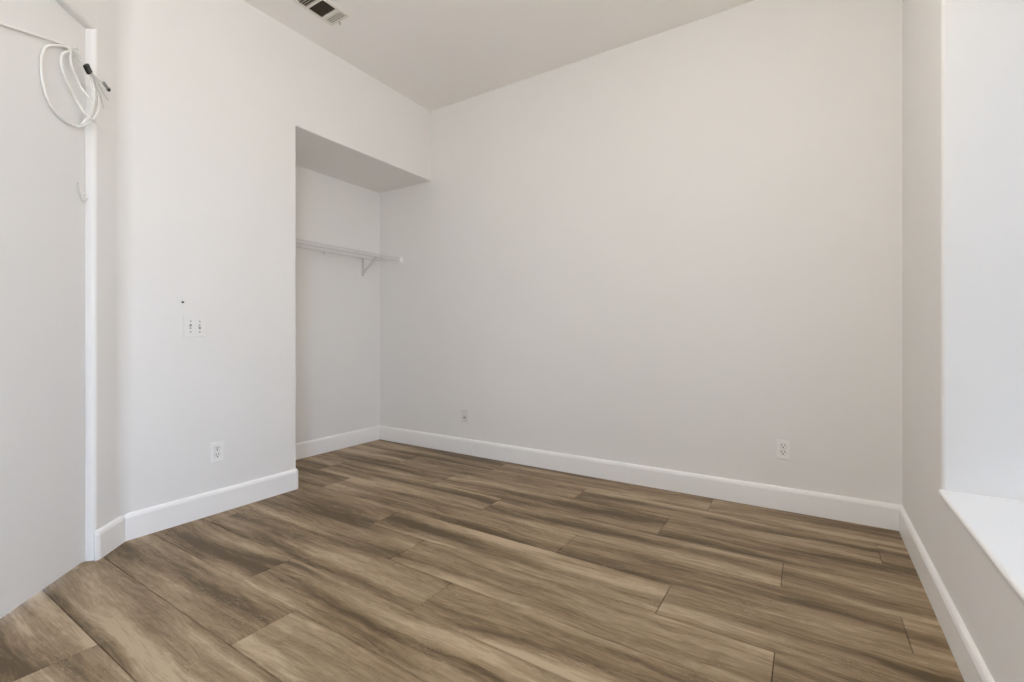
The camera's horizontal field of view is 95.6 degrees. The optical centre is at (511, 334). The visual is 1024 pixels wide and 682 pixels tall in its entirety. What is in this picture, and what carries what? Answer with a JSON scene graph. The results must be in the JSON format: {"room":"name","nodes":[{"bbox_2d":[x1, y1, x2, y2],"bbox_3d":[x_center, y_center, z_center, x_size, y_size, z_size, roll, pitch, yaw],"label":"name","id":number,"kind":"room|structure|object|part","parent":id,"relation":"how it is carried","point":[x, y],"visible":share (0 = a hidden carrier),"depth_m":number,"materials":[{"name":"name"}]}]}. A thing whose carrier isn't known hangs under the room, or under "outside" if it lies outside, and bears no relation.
{"room":"empty bedroom","nodes":[
{"label":"empty bedroom","id":0,"kind":"room"},
{"bbox_2d":[55,0,115,560],"bbox_3d":[-1.855,-0.496,1.491,0.130,3.095,1.790,0,0,-12],"label":"wall","id":1,"kind":"structure","parent":0,"point":[98,17],"depth_m":2.18,"materials":[{"name":"paint"}]},
{"bbox_2d":[0,0,84,617],"bbox_3d":[-1.916,-0.180,1.706,0.094,2.451,0.856,0,0,-12],"label":"door","id":2,"kind":"structure","parent":1,"relation":"in","point":[42,156],"depth_m":1.87,"materials":[{"name":"white paint"}]},
{"bbox_2d":[77,182,87,202],"bbox_3d":[-1.944,-0.638,2.100,0.012,0.083,0.055,0,0,-13],"label":"hook","id":3,"kind":"object","parent":2,"relation":"attached to","point":[77,182],"visible":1,"depth_m":2.08,"materials":[{"name":"white metal"}]},
{"bbox_2d":[116,0,430,517],"bbox_3d":[-1.638,-0.496,3.458,0.718,3.095,2.315,0,0,32],"label":"wall","id":4,"kind":"structure","parent":0,"point":[219,103],"depth_m":2.72,"materials":[{"name":"paint"}]},
{"bbox_2d":[183,316,205,336],"bbox_3d":[-1.782,-0.042,2.612,0.021,0.116,0.117,0,0,32],"label":"light switch","id":5,"kind":"object","parent":4,"relation":"attached to","point":[193,326],"visible":1,"depth_m":2.61,"materials":[{"name":"white plastic"}]},
{"bbox_2d":[94,468,297,560],"bbox_3d":[-1.713,0.977,2.842,0.565,0.136,1.388,0,0,-3],"label":"baseboard","id":6,"kind":"structure","parent":4,"relation":"attached to","point":[139,523],"depth_m":2.57,"materials":[{"name":"white wood"}]},
{"bbox_2d":[210,441,223,462],"bbox_3d":[-1.724,0.689,2.713,0.009,0.114,0.070,0,0,32],"label":"power outlet","id":7,"kind":"object","parent":4,"relation":"attached to","point":[217,448],"visible":1,"depth_m":2.71,"materials":[{"name":"white plastic"}]},
{"bbox_2d":[214,452,220,457],"bbox_3d":[-1.722,0.709,2.711,0.001,0.029,0.037,0,0,32],"label":"receptacle","id":8,"kind":"object","parent":7,"relation":"attached to","point":[216,454],"depth_m":2.71,"materials":[{"name":"grey plastic"}]},
{"bbox_2d":[214,446,220,451],"bbox_3d":[-1.722,0.669,2.712,0.004,0.029,0.037,0,0,32],"label":"receptacle","id":9,"kind":"object","parent":7,"relation":"attached to","point":[216,448],"depth_m":2.71,"materials":[{"name":"grey plastic"}]},
{"bbox_2d":[296,166,379,442],"bbox_3d":[-1.981,-0.496,3.699,0.120,3.095,2.277,0,0,32],"label":"wall","id":10,"kind":"structure","parent":0,"point":[338,307],"depth_m":4.19,"materials":[{"name":"paint"}]},
{"bbox_2d":[296,425,379,459],"bbox_3d":[-1.665,0.977,4.069,0.016,0.136,1.314,0,0,32],"label":"baseboard","id":11,"kind":"structure","parent":10,"relation":"attached to","point":[313,447],"depth_m":4.18,"materials":[{"name":"white wood"}]},
{"bbox_2d":[296,239,402,275],"bbox_3d":[-1.535,-0.648,3.983,0.328,0.187,1.319,0,0,32],"label":"wire shelf","id":12,"kind":"object","parent":10,"relation":"attached to","point":[400,259],"visible":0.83,"depth_m":4.11,"materials":[{"name":"white metal"}]},
{"bbox_3d":[-1.419,-0.700,3.902,0.009,0.009,1.307,0,0,32],"label":"rail","id":13,"kind":"part","parent":12,"relation":"part of","materials":[{"name":"white metal"}]},
{"bbox_2d":[0,439,964,681],"bbox_3d":[-1.186,1.120,0.930,4.500,0.150,6.496,0,0,32],"label":"floor","id":14,"kind":"structure","parent":0,"point":[387,561],"depth_m":1.87,"materials":[{"name":"wood"}]},
{"bbox_2d":[243,0,754,110],"bbox_3d":[-1.086,-2.104,0.807,4.800,0.120,6.437,0,0,32],"label":"ceiling","id":15,"kind":"structure","parent":0,"point":[436,54],"depth_m":3.15,"materials":[{"name":"paint"}]},
{"bbox_2d":[293,0,349,25],"bbox_3d":[-1.189,-2.033,2.912,0.185,0.022,0.286,0,0,32],"label":"ceiling vent","id":16,"kind":"object","parent":15,"relation":"in","point":[324,10],"visible":1,"depth_m":2.92,"materials":[{"name":"white metal"}]},
{"bbox_2d":[380,0,901,504],"bbox_3d":[0.609,-0.496,3.473,4.800,3.095,0.120,0,0,32],"label":"wall","id":17,"kind":"structure","parent":0,"point":[679,248],"depth_m":3.09,"materials":[{"name":"paint"}]},
{"bbox_2d":[462,409,467,422],"bbox_3d":[-0.415,0.713,4.042,0.070,0.114,0.018,0,0,32],"label":"cable wall plate","id":18,"kind":"object","parent":17,"relation":"attached to","point":[464,411],"visible":1,"depth_m":4.04,"materials":[{"name":"grey plastic"}]},
{"bbox_2d":[380,426,901,530],"bbox_3d":[0.380,0.977,3.535,4.008,0.136,0.019,0,0,32],"label":"baseboard","id":19,"kind":"structure","parent":17,"relation":"attached to","point":[884,515],"depth_m":3.07,"materials":[{"name":"white wood"}]},
{"bbox_2d":[776,439,789,459],"bbox_3d":[1.612,0.685,2.758,0.070,0.114,0.009,0,0,32],"label":"power outlet","id":20,"kind":"object","parent":17,"relation":"attached to","point":[782,446],"visible":1,"depth_m":2.75,"materials":[{"name":"white plastic"}]},
{"bbox_2d":[780,450,786,454],"bbox_3d":[1.611,0.705,2.756,0.037,0.029,0.004,0,0,32],"label":"receptacle","id":21,"kind":"object","parent":20,"relation":"attached to","point":[782,452],"depth_m":2.75,"materials":[{"name":"grey plastic"}]},
{"bbox_2d":[780,444,786,448],"bbox_3d":[1.611,0.665,2.756,0.034,0.027,0.003,0,0,32],"label":"receptacle","id":22,"kind":"object","parent":20,"relation":"attached to","point":[782,446],"depth_m":2.75,"materials":[{"name":"grey plastic"}]},
{"bbox_2d":[902,0,1023,681],"bbox_3d":[0.568,-0.496,-0.244,0.420,3.095,6.201,0,0,33],"label":"wall","id":23,"kind":"structure","parent":0,"point":[963,60],"depth_m":1.68,"materials":[{"name":"paint"}]},
{"bbox_2d":[899,506,994,681],"bbox_3d":[0.379,0.977,-0.135,0.016,0.136,6.179,0,0,33],"label":"baseboard","id":24,"kind":"structure","parent":23,"relation":"attached to","point":[972,667],"depth_m":1.61,"materials":[{"name":"white wood"}]},
{"bbox_2d":[938,490,1023,601],"bbox_3d":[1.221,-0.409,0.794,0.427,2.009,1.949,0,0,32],"label":"window sill","id":25,"kind":"structure","parent":23,"relation":"in","point":[996,524],"depth_m":1.38,"materials":[{"name":"white paint"}]},
{"bbox_3d":[-1.923,-1.248,2.028,0.037,0.016,0.037,0,0,32],"label":"nail","id":26,"kind":"object","parent":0,"visible":0},
{"bbox_2d":[0,22,114,134],"bbox_3d":[-1.895,-1.080,1.937,0.069,0.340,0.608,0,0,-4],"label":"cable coil","id":27,"kind":"object","parent":26,"relation":"hanging from","point":[86,67],"visible":1,"depth_m":2.03,"materials":[{"name":"white plastic"}]}
]}

